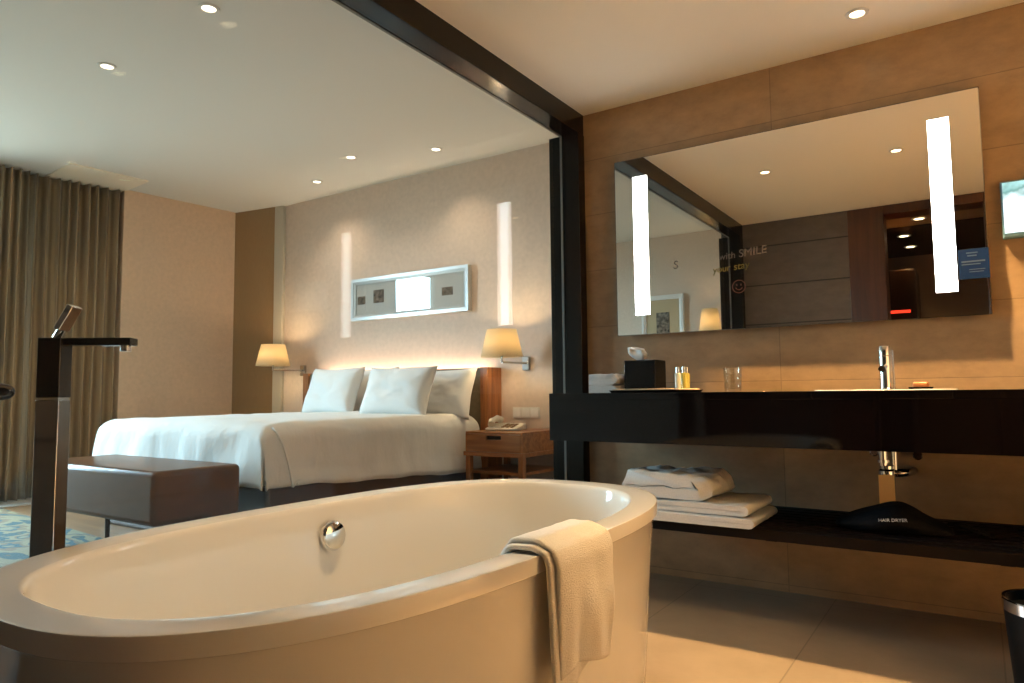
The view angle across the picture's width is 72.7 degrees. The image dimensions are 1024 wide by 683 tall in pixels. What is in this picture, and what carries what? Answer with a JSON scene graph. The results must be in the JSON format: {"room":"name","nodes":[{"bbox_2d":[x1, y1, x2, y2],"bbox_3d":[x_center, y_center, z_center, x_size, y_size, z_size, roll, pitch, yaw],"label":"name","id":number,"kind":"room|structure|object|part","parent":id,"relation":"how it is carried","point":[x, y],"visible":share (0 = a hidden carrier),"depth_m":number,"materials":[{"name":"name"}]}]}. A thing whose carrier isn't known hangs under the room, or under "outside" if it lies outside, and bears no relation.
{"room":"hotel room","nodes":[
{"label":"hotel room","id":0,"kind":"room"},
{"bbox_2d":[0,383,14,399],"bbox_3d":[-1.247,0.123,1.420,0.097,0.078,0.381,-3,-5,34],"label":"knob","id":1,"kind":"object","parent":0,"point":[7,391],"visible":1,"depth_m":1.54,"materials":[{"name":"black"}]},
{"bbox_2d":[3,505,141,537],"bbox_3d":[-3.100,1.241,3.812,5.500,0.130,6.210,-3,-5,34],"label":"floor","id":2,"kind":"structure","parent":0,"point":[92,525],"depth_m":4.72,"materials":[{"name":"brown wood"}]},
{"bbox_2d":[0,508,102,567],"bbox_3d":[-2.991,1.130,3.282,4.300,0.010,2.100,-4,-5,39],"label":"rug","id":3,"kind":"object","parent":2,"relation":"on","point":[14,527],"visible":0.02,"depth_m":4.24,"materials":[{"name":"blue carpet"}]},
{"bbox_2d":[66,454,238,537],"bbox_3d":[-2.095,0.915,3.832,1.280,0.502,0.475,-3,-5,34],"label":"bench","id":4,"kind":"object","parent":3,"relation":"on","point":[147,491],"visible":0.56,"depth_m":3.51,"materials":[{"name":"brown leather"}]},
{"bbox_3d":[-2.468,1.080,4.250,0.036,0.242,0.036,-3,-5,34],"label":"leg","id":5,"kind":"part","parent":4,"relation":"part of","materials":[{"name":"black metal"}]},
{"bbox_2d":[92,367,501,529],"bbox_3d":[-1.593,0.731,5.227,2.207,1.065,2.257,-3,-5,34],"label":"bed","id":6,"kind":"object","parent":2,"relation":"on","point":[282,458],"visible":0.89,"depth_m":4.32,"materials":[{"name":"fabric"}]},
{"bbox_3d":[-1.242,0.638,3.825,0.150,0.336,0.054,1,-5,-22],"label":"seam cord","id":7,"kind":"part","parent":6,"relation":"part of","materials":[{"name":"white fabric"}]},
{"bbox_2d":[92,411,481,490],"bbox_3d":[-1.556,0.754,5.038,1.911,0.470,1.981,-3,-5,34],"label":"duvet","id":8,"kind":"object","parent":6,"relation":"on","point":[349,450],"depth_m":4.29,"materials":[{"name":"white fabric"}]},
{"bbox_2d":[302,367,364,412],"bbox_3d":[-1.486,0.412,5.772,0.644,0.395,0.237,-4,-5,38],"label":"pillow","id":9,"kind":"object","parent":6,"relation":"on","point":[334,390],"visible":0.95,"depth_m":5.65,"materials":[{"name":"white fabric"}]},
{"bbox_2d":[353,367,398,410],"bbox_3d":[-1.223,0.423,5.886,0.642,0.406,0.211,-4,-5,35],"label":"pillow","id":10,"kind":"object","parent":6,"relation":"on","point":[363,386],"visible":0.12,"depth_m":5.81,"materials":[{"name":"white fabric"}]},
{"bbox_2d":[359,366,437,414],"bbox_3d":[-0.866,0.378,5.262,0.650,0.380,0.242,-3,-5,30],"label":"pillow","id":11,"kind":"object","parent":6,"relation":"on","point":[397,390],"visible":0.96,"depth_m":5.16,"materials":[{"name":"white fabric"}]},
{"bbox_3d":[-1.036,0.790,6.089,2.170,1.065,0.190,-3,-5,34],"label":"headboard","id":12,"kind":"part","parent":6,"relation":"part of","materials":[{"name":"brown wood"}]},
{"bbox_2d":[426,368,476,419],"bbox_3d":[-0.561,0.407,5.419,0.644,0.392,0.233,-3,-5,29],"label":"pillow","id":13,"kind":"object","parent":6,"relation":"on","point":[450,392],"visible":0.58,"depth_m":5.28,"materials":[{"name":"white fabric"}]},
{"bbox_2d":[463,428,553,479],"bbox_3d":[0.015,0.949,5.137,0.515,0.585,0.550,-3,-5,34],"label":"nightstand","id":14,"kind":"object","parent":2,"relation":"on","point":[529,442],"visible":0.59,"depth_m":4.97,"materials":[{"name":"brown wood"}]},
{"bbox_3d":[-0.307,1.034,5.058,0.038,0.412,0.038,-3,-5,34],"label":"leg","id":15,"kind":"part","parent":14,"relation":"part of","materials":[{"name":"brown wood"}]},
{"bbox_3d":[-0.129,0.722,4.942,0.459,0.124,0.020,-3,-5,34],"label":"drawer","id":16,"kind":"part","parent":14,"relation":"part of","materials":[{"name":"brown wood"}]},
{"bbox_3d":[-0.122,0.685,4.952,0.130,0.028,0.008,-3,-5,34],"label":"finger pull","id":17,"kind":"part","parent":14,"relation":"part of","materials":[{"name":"black metal"}]},
{"bbox_2d":[485,415,525,430],"bbox_3d":[-0.046,0.604,5.181,0.250,0.109,0.204,-2,-5,22],"label":"telephone","id":18,"kind":"object","parent":14,"relation":"on","point":[493,426],"visible":1,"depth_m":5.13,"materials":[{"name":"beige plastic"}]},
{"bbox_3d":[-0.037,1.060,5.460,0.038,0.412,0.038,-3,-5,34],"label":"leg","id":19,"kind":"part","parent":14,"relation":"part of","materials":[{"name":"brown wood"}]},
{"bbox_3d":[0.013,0.815,5.147,0.515,0.030,0.550,-3,-5,34],"label":"rail","id":20,"kind":"part","parent":14,"relation":"part of","materials":[{"name":"brown wood"}]},
{"bbox_2d":[472,464,553,475],"bbox_3d":[0.024,0.948,5.152,0.475,0.020,0.515,-3,-5,34],"label":"shelf","id":21,"kind":"object","parent":14,"relation":"attached to","point":[504,469],"depth_m":5.05,"materials":[{"name":"brown wood"}]},
{"bbox_3d":[0.071,1.011,4.806,0.038,0.412,0.038,-3,-5,34],"label":"leg","id":22,"kind":"part","parent":14,"relation":"part of","materials":[{"name":"brown wood"}]},
{"bbox_2d":[112,190,234,419],"bbox_3d":[-3.341,0.044,7.114,0.300,2.890,1.384,-4,-5,38],"label":"wall","id":23,"kind":"structure","parent":0,"point":[176,259],"depth_m":6.89,"materials":[{"name":"paint"}]},
{"bbox_2d":[0,498,30,507],"bbox_3d":[-5.081,1.240,4.470,0.470,0.008,4.712,-4,-5,38],"label":"floor","id":24,"kind":"structure","parent":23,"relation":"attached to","point":[20,502],"depth_m":5.64,"materials":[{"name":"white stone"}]},
{"bbox_2d":[0,0,558,212],"bbox_3d":[-3.018,-1.668,4.014,5.700,0.060,6.310,-3,-5,34],"label":"ceiling","id":25,"kind":"structure","parent":0,"point":[238,108],"depth_m":4.66,"materials":[{"name":"white paint"}]},
{"bbox_2d":[0,165,29,501],"bbox_3d":[-4.324,-0.087,5.663,0.123,2.792,0.594,-4,-5,36],"label":"curtain","id":26,"kind":"object","parent":25,"relation":"hanging from","point":[14,184],"visible":0.94,"depth_m":5.84,"materials":[{"name":"fabric"}]},
{"bbox_2d":[17,173,119,498],"bbox_3d":[-3.933,-0.050,6.210,0.128,2.792,0.723,-4,-6,40],"label":"curtain","id":27,"kind":"object","parent":25,"relation":"hanging from","point":[72,253],"visible":0.73,"depth_m":6.25,"materials":[{"name":"fabric"}]},
{"bbox_2d":[44,163,148,191],"bbox_3d":[-3.753,-1.457,6.274,0.640,0.012,0.642,-4,-5,38],"label":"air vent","id":28,"kind":"structure","parent":25,"relation":"in","point":[86,175],"depth_m":6.20,"materials":[{"name":"beige metal"}]},
{"bbox_2d":[97,62,116,70],"bbox_3d":[-2.404,-1.632,4.132,0.105,0.007,0.105,-3,-5,34],"label":"recessed light","id":29,"kind":"object","parent":25,"relation":"in","point":[103,65],"visible":1,"depth_m":4.13,"materials":[{"name":"white"}]},
{"bbox_2d":[198,2,219,13],"bbox_3d":[-1.535,-1.686,3.525,0.105,0.007,0.105,-3,-5,34],"label":"recessed light","id":30,"kind":"object","parent":25,"relation":"in","point":[209,8],"visible":1,"depth_m":3.52,"materials":[{"name":"white"}]},
{"bbox_2d":[311,180,322,183],"bbox_3d":[-1.795,-1.470,6.408,0.105,0.007,0.105,-3,-5,34],"label":"recessed light","id":31,"kind":"object","parent":25,"relation":"in","point":[312,181],"visible":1,"depth_m":6.40,"materials":[{"name":"white"}]},
{"bbox_2d":[344,155,356,159],"bbox_3d":[-1.331,-1.522,5.756,0.105,0.007,0.105,-3,-5,34],"label":"recessed light","id":32,"kind":"object","parent":25,"relation":"in","point":[350,157],"visible":1,"depth_m":5.75,"materials":[{"name":"white"}]},
{"bbox_2d":[429,147,441,151],"bbox_3d":[-0.611,-1.542,5.588,0.105,0.007,0.105,-3,-5,34],"label":"recessed light","id":33,"kind":"object","parent":25,"relation":"in","point":[434,149],"visible":1,"depth_m":5.59,"materials":[{"name":"white"}]},
{"bbox_2d":[283,143,553,479],"bbox_3d":[-0.901,-0.046,6.229,4.800,2.890,0.100,-3,-5,34],"label":"wall","id":34,"kind":"structure","parent":0,"point":[491,215],"depth_m":6.04,"materials":[{"name":"paint"}]},
{"bbox_2d":[232,206,285,413],"bbox_3d":[-2.640,0.013,7.249,0.672,2.818,0.055,-2,-5,24],"label":"panel","id":35,"kind":"object","parent":34,"relation":"attached to","point":[260,234],"visible":0.56,"depth_m":7.26,"materials":[{"name":"brown paint"}]},
{"bbox_2d":[255,344,305,375],"bbox_3d":[-2.267,0.185,6.787,0.319,0.300,0.470,-3,-5,34],"label":"wall lamp","id":36,"kind":"object","parent":34,"relation":"attached to","point":[270,355],"visible":0.92,"depth_m":6.63,"materials":[{"name":"beige fabric"}]},
{"bbox_3d":[-2.309,0.134,6.728,0.319,0.206,0.319,-3,-5,34],"label":"lamp shade","id":37,"kind":"part","parent":36,"relation":"part of","materials":[{"name":"beige fabric"}]},
{"bbox_3d":[-2.198,0.255,6.810,0.300,0.070,0.016,3,-5,-39],"label":"arm","id":38,"kind":"part","parent":36,"relation":"part of","materials":[{"name":"silver metal"}]},
{"bbox_3d":[-2.073,0.291,6.915,0.060,0.105,0.030,-3,-5,34],"label":"mount plate","id":39,"kind":"part","parent":36,"relation":"part of","materials":[{"name":"silver metal"}]},
{"bbox_2d":[351,264,471,321],"bbox_3d":[-0.924,-0.415,6.176,1.382,0.388,0.055,-3,-5,34],"label":"framed picture","id":40,"kind":"object","parent":34,"relation":"attached to","point":[443,290],"visible":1,"depth_m":6.12,"materials":[{"name":"white paper"}]},
{"bbox_2d":[358,296,364,304],"bbox_3d":[-1.402,-0.381,6.484,0.100,0.075,0.002,-3,-5,34],"label":"photo","id":41,"kind":"object","parent":40,"relation":"attached to","point":[361,299],"depth_m":6.48},
{"bbox_2d":[373,289,383,302],"bbox_3d":[-1.219,-0.414,6.363,0.130,0.120,0.002,-3,-5,34],"label":"photo","id":42,"kind":"object","parent":40,"relation":"attached to","point":[378,294],"depth_m":6.36},
{"bbox_2d":[442,286,452,295],"bbox_3d":[-0.550,-0.429,5.915,0.120,0.070,0.002,-3,-5,34],"label":"photo","id":43,"kind":"object","parent":40,"relation":"attached to","point":[446,290],"depth_m":5.91},
{"bbox_2d":[481,328,529,369],"bbox_3d":[-0.035,0.065,5.297,0.319,0.300,0.470,-3,-5,34],"label":"wall lamp","id":44,"kind":"object","parent":34,"relation":"attached to","point":[501,343],"visible":1,"depth_m":5.13,"materials":[{"name":"beige fabric"}]},
{"bbox_3d":[-0.077,0.013,5.238,0.319,0.206,0.319,-3,-5,34],"label":"lamp shade","id":45,"kind":"part","parent":44,"relation":"part of","materials":[{"name":"beige fabric"}]},
{"bbox_3d":[0.011,0.135,5.334,0.016,0.070,0.289,-4,-5,39],"label":"arm","id":46,"kind":"part","parent":44,"relation":"part of","materials":[{"name":"silver metal"}]},
{"bbox_3d":[0.112,0.173,5.456,0.060,0.105,0.030,-3,-5,34],"label":"mount plate","id":47,"kind":"part","parent":44,"relation":"part of","materials":[{"name":"silver metal"}]},
{"bbox_2d":[513,407,539,418],"bbox_3d":[0.116,0.558,5.438,0.242,0.085,0.013,-3,-5,34],"label":"switch plate","id":48,"kind":"object","parent":34,"relation":"attached to","point":[518,412],"visible":1,"depth_m":5.43,"materials":[{"name":"white plastic"}]},
{"bbox_2d":[416,0,1023,115],"bbox_3d":[0.860,-1.488,1.688,3.297,0.060,3.290,-3,-5,34],"label":"ceiling","id":49,"kind":"structure","parent":0,"point":[593,56],"depth_m":3.06,"materials":[{"name":"beige paint"}]},
{"bbox_2d":[845,7,868,19],"bbox_3d":[1.442,-1.370,2.909,0.090,0.007,0.090,-3,-5,34],"label":"recessed light","id":50,"kind":"object","parent":49,"relation":"in","point":[856,13],"visible":1,"depth_m":2.91,"materials":[{"name":"white"}]},
{"bbox_2d":[583,2,1023,622],"bbox_3d":[1.797,-0.146,3.013,3.340,2.560,0.100,-3,-5,34],"label":"wall","id":51,"kind":"structure","parent":0,"point":[985,51],"depth_m":3.14,"materials":[{"name":"wood"}]},
{"bbox_2d":[332,0,589,481],"bbox_3d":[-0.553,-0.137,2.606,0.205,2.530,3.390,-3,-5,34],"label":"frame","id":52,"kind":"object","parent":51,"relation":"in","point":[409,22],"depth_m":3.81,"materials":[{"name":"black metal"}]},
{"bbox_3d":[0.350,0.025,3.931,0.190,2.383,0.170,-3,-5,34],"label":"frame post","id":53,"kind":"part","parent":52,"relation":"part of","materials":[{"name":"black metal"}]},
{"bbox_2d":[549,389,1023,455],"bbox_3d":[1.667,0.290,2.623,3.168,0.216,0.637,-3,-5,34],"label":"countertop","id":54,"kind":"structure","parent":51,"relation":"attached to","point":[967,421],"depth_m":2.61,"materials":[{"name":"black"}]},
{"bbox_2d":[589,385,624,392],"bbox_3d":[0.483,0.237,3.484,0.151,0.038,0.144,-3,-5,34],"label":"hand towel","id":55,"kind":"object","parent":54,"relation":"on","point":[592,388],"visible":0.78,"depth_m":3.43,"materials":[{"name":"white fabric"}]},
{"bbox_2d":[589,374,623,384],"bbox_3d":[0.484,0.190,3.493,0.157,0.057,0.139,-3,-5,34],"label":"hand towel","id":56,"kind":"object","parent":55,"relation":"on","point":[594,379],"visible":0.94,"depth_m":3.44,"materials":[{"name":"white fabric"}]},
{"bbox_2d":[609,388,702,392],"bbox_3d":[0.695,0.236,3.353,0.370,0.018,0.296,-3,-5,34],"label":"tray","id":57,"kind":"object","parent":54,"relation":"on","point":[663,389],"visible":0.96,"depth_m":3.24,"materials":[{"name":"black"}]},
{"bbox_2d":[624,347,665,388],"bbox_3d":[0.655,0.129,3.448,0.170,0.211,0.140,-3,-5,34],"label":"tissue box","id":58,"kind":"object","parent":57,"relation":"on","point":[639,373],"visible":0.99,"depth_m":3.39,"materials":[{"name":"black paint"}]},
{"bbox_2d":[675,367,680,387],"bbox_3d":[0.781,0.170,3.276,0.029,0.100,0.029,-3,-5,34],"label":"toiletry bottle","id":59,"kind":"object","parent":57,"relation":"on","point":[677,374],"visible":0.81,"depth_m":3.26,"materials":[{"name":"beige plastic"}]},
{"bbox_2d":[681,367,687,387],"bbox_3d":[0.798,0.166,3.229,0.029,0.100,0.029,-3,-5,34],"label":"toiletry bottle","id":60,"kind":"object","parent":57,"relation":"on","point":[683,374],"visible":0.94,"depth_m":3.22,"materials":[{"name":"yellow plastic"}]},
{"bbox_2d":[686,367,689,387],"bbox_3d":[0.826,0.171,3.294,0.029,0.100,0.029,-3,-5,34],"label":"toiletry bottle","id":61,"kind":"object","parent":57,"relation":"on","point":[687,372],"visible":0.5,"depth_m":3.28,"materials":[{"name":"yellow plastic"}]},
{"bbox_2d":[549,389,1023,399],"bbox_3d":[1.666,0.197,2.630,3.168,0.030,0.637,-3,-5,34],"label":"countertop","id":62,"kind":"structure","parent":54,"relation":"on","point":[967,393],"depth_m":2.62,"materials":[{"name":"black"}]},
{"bbox_2d":[814,389,958,390],"bbox_3d":[1.440,0.256,2.677,0.474,0.144,0.294,-3,-5,34],"label":"washbasin","id":63,"kind":"object","parent":54,"relation":"in","point":[867,389],"visible":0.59,"depth_m":2.56,"materials":[{"name":"white ceramic"}]},
{"bbox_2d":[878,346,895,388],"bbox_3d":[1.514,0.107,2.827,0.058,0.182,0.148,-3,-5,34],"label":"faucet","id":64,"kind":"object","parent":54,"relation":"on","point":[884,368],"visible":0.83,"depth_m":2.85,"materials":[{"name":"silver metal"}]},
{"bbox_3d":[1.499,0.105,2.811,0.026,0.038,0.103,-3,-5,34],"label":"spout","id":65,"kind":"part","parent":64,"relation":"part of","materials":[{"name":"silver metal"}]},
{"bbox_3d":[1.573,0.118,2.871,0.008,0.165,0.008,-3,-5,34],"label":"lift rod","id":66,"kind":"part","parent":64,"relation":"part of","materials":[{"name":"silver metal"}]},
{"bbox_2d":[877,451,917,494],"bbox_3d":[1.623,0.527,2.902,0.227,0.215,0.077,1,-5,-23],"label":"trap","id":67,"kind":"object","parent":54,"relation":"attached to","point":[882,459],"visible":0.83,"depth_m":2.86,"materials":[{"name":"silver metal"}]},
{"bbox_2d":[878,465,895,502],"bbox_3d":[1.530,0.604,2.839,0.058,0.194,0.025,-3,-5,34],"label":"tag","id":68,"kind":"object","parent":67,"relation":"hanging from","point":[886,482],"visible":0.68,"depth_m":2.83,"materials":[{"name":"brown paper"}]},
{"bbox_2d":[878,465,895,494],"bbox_3d":[1.548,0.572,2.873,0.064,0.122,0.064,-3,-5,34],"label":"drain pipe","id":69,"kind":"object","parent":67,"relation":"on","point":[889,469],"depth_m":2.85,"materials":[{"name":"silver metal"}]},
{"bbox_2d":[908,387,933,388],"bbox_3d":[1.647,0.189,2.802,0.088,0.012,0.080,-3,-5,34],"label":"soap dish","id":70,"kind":"object","parent":54,"relation":"on","point":[908,387],"visible":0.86,"depth_m":2.77,"materials":[{"name":"black"}]},
{"bbox_2d":[912,382,929,386],"bbox_3d":[1.647,0.176,2.803,0.060,0.025,0.052,-3,-5,34],"label":"soap bar","id":71,"kind":"object","parent":70,"relation":"on","point":[915,384],"visible":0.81,"depth_m":2.78,"materials":[{"name":"brown"}]},
{"bbox_2d":[614,87,991,335],"bbox_3d":[1.257,-0.541,3.316,1.652,0.947,0.043,-3,-5,34],"label":"wall mirror","id":72,"kind":"object","parent":51,"relation":"attached to","point":[866,215],"visible":1,"depth_m":3.21,"materials":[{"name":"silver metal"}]},
{"bbox_2d":[674,245,765,292],"bbox_3d":[1.021,-0.340,3.437,0.464,0.219,0.004,-3,-5,34],"label":"lettering","id":73,"kind":"object","parent":72,"relation":"attached to","point":[745,250],"visible":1,"depth_m":3.38,"materials":[{"name":"brown"}]},
{"bbox_2d":[958,247,989,279],"bbox_3d":[1.891,-0.319,2.850,0.106,0.124,0.004,-3,-5,34],"label":"sign","id":74,"kind":"object","parent":72,"relation":"attached to","point":[974,263],"visible":1,"depth_m":2.85,"materials":[{"name":"blue"}]},
{"bbox_2d":[653,505,1023,567],"bbox_3d":[1.707,0.738,2.583,3.100,0.045,0.615,-3,-5,34],"label":"shelf","id":75,"kind":"object","parent":51,"relation":"attached to","point":[805,526],"visible":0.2,"depth_m":2.59,"materials":[{"name":"black wood"}]},
{"bbox_2d":[653,505,777,528],"bbox_3d":[0.834,0.736,3.012,0.521,0.040,0.400,-3,-5,34],"label":"folded towel","id":76,"kind":"object","parent":75,"relation":"on","point":[752,520],"visible":0.56,"depth_m":2.83,"materials":[{"name":"white fabric"}]},
{"bbox_2d":[657,491,771,516],"bbox_3d":[0.821,0.694,3.050,0.538,0.045,0.399,-3,-5,34],"label":"folded towel","id":77,"kind":"object","parent":76,"relation":"on","point":[729,503],"visible":0.64,"depth_m":2.88,"materials":[{"name":"white fabric"}]},
{"bbox_2d":[622,465,734,500],"bbox_3d":[0.740,0.614,3.077,0.421,0.118,0.324,-3,-5,34],"label":"folded towel","id":78,"kind":"object","parent":77,"relation":"on","point":[665,481],"visible":0.94,"depth_m":2.97,"materials":[{"name":"white fabric"}]},
{"bbox_2d":[835,501,994,538],"bbox_3d":[1.506,0.666,2.628,0.522,0.107,0.253,-3,-5,34],"label":"drawstring bag","id":79,"kind":"object","parent":75,"relation":"on","point":[895,517],"visible":1,"depth_m":2.58,"materials":[{"name":"black fabric"}]},
{"bbox_3d":[1.678,0.687,2.555,0.145,0.050,0.084,-2,-5,22],"label":"cord","id":80,"kind":"part","parent":79,"relation":"part of","materials":[{"name":"black fabric"}]},
{"bbox_2d":[869,451,877,455],"bbox_3d":[1.567,0.472,3.002,0.036,0.036,0.106,-3,-5,34],"label":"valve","id":81,"kind":"object","parent":51,"relation":"attached to","point":[873,453],"visible":0.43,"depth_m":2.96,"materials":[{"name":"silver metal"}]},
{"bbox_2d":[913,453,922,459],"bbox_3d":[1.700,0.474,2.912,0.036,0.036,0.106,-3,-5,34],"label":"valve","id":82,"kind":"object","parent":51,"relation":"attached to","point":[917,456],"visible":0.77,"depth_m":2.87,"materials":[{"name":"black metal"}]},
{"bbox_2d":[999,179,1023,239],"bbox_3d":[2.144,-0.540,2.729,0.370,0.233,0.030,-3,-5,34],"label":"wall screen","id":83,"kind":"object","parent":51,"relation":"attached to","point":[1011,192],"visible":1,"depth_m":2.80,"materials":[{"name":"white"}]},
{"bbox_2d":[646,573,1013,682],"bbox_3d":[0.119,1.002,0.540,3.500,0.060,5.740,-3,-5,34],"label":"floor","id":84,"kind":"structure","parent":0,"point":[700,631],"depth_m":2.59,"materials":[{"name":"tile"}]},
{"bbox_2d":[29,304,137,557],"bbox_3d":[-0.935,0.484,1.490,0.216,1.132,0.100,0,-4,-4],"label":"tub faucet","id":85,"kind":"object","parent":84,"relation":"on","point":[54,355],"visible":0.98,"depth_m":1.49,"materials":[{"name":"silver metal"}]},
{"bbox_3d":[-0.992,-0.017,1.523,0.025,0.027,0.016,0,-4,-4],"label":"lever stem","id":86,"kind":"part","parent":85,"relation":"part of","materials":[{"name":"silver metal"}]},
{"bbox_3d":[-0.974,-0.051,1.527,0.039,0.058,0.042,0,-4,-4],"label":"lever","id":87,"kind":"part","parent":85,"relation":"part of","materials":[{"name":"silver metal"}]},
{"bbox_3d":[-0.903,0.001,1.528,0.142,0.017,0.038,0,-4,-4],"label":"spout","id":88,"kind":"part","parent":85,"relation":"part of","materials":[{"name":"black metal"}]},
{"bbox_2d":[0,479,657,682],"bbox_3d":[-0.253,0.750,1.695,0.950,0.620,1.752,-3,-5,34],"label":"bathtub","id":89,"kind":"object","parent":84,"relation":"on","point":[413,583],"visible":0.94,"depth_m":1.42,"materials":[{"name":"white ceramic"}]},
{"bbox_2d":[500,519,614,682],"bbox_3d":[0.097,0.550,1.442,0.142,0.321,0.258,-3,-5,34],"label":"bath towel","id":90,"kind":"object","parent":89,"relation":"hanging from","point":[577,555],"visible":0.99,"depth_m":1.39,"materials":[{"name":"white fabric"}]},
{"bbox_2d":[1000,588,1023,682],"bbox_3d":[1.641,0.927,2.093,0.270,0.288,0.270,-3,-5,34],"label":"waste bin","id":91,"kind":"object","parent":84,"relation":"on","point":[1012,600],"visible":1,"depth_m":2.10,"materials":[{"name":"black leather"}]}
]}

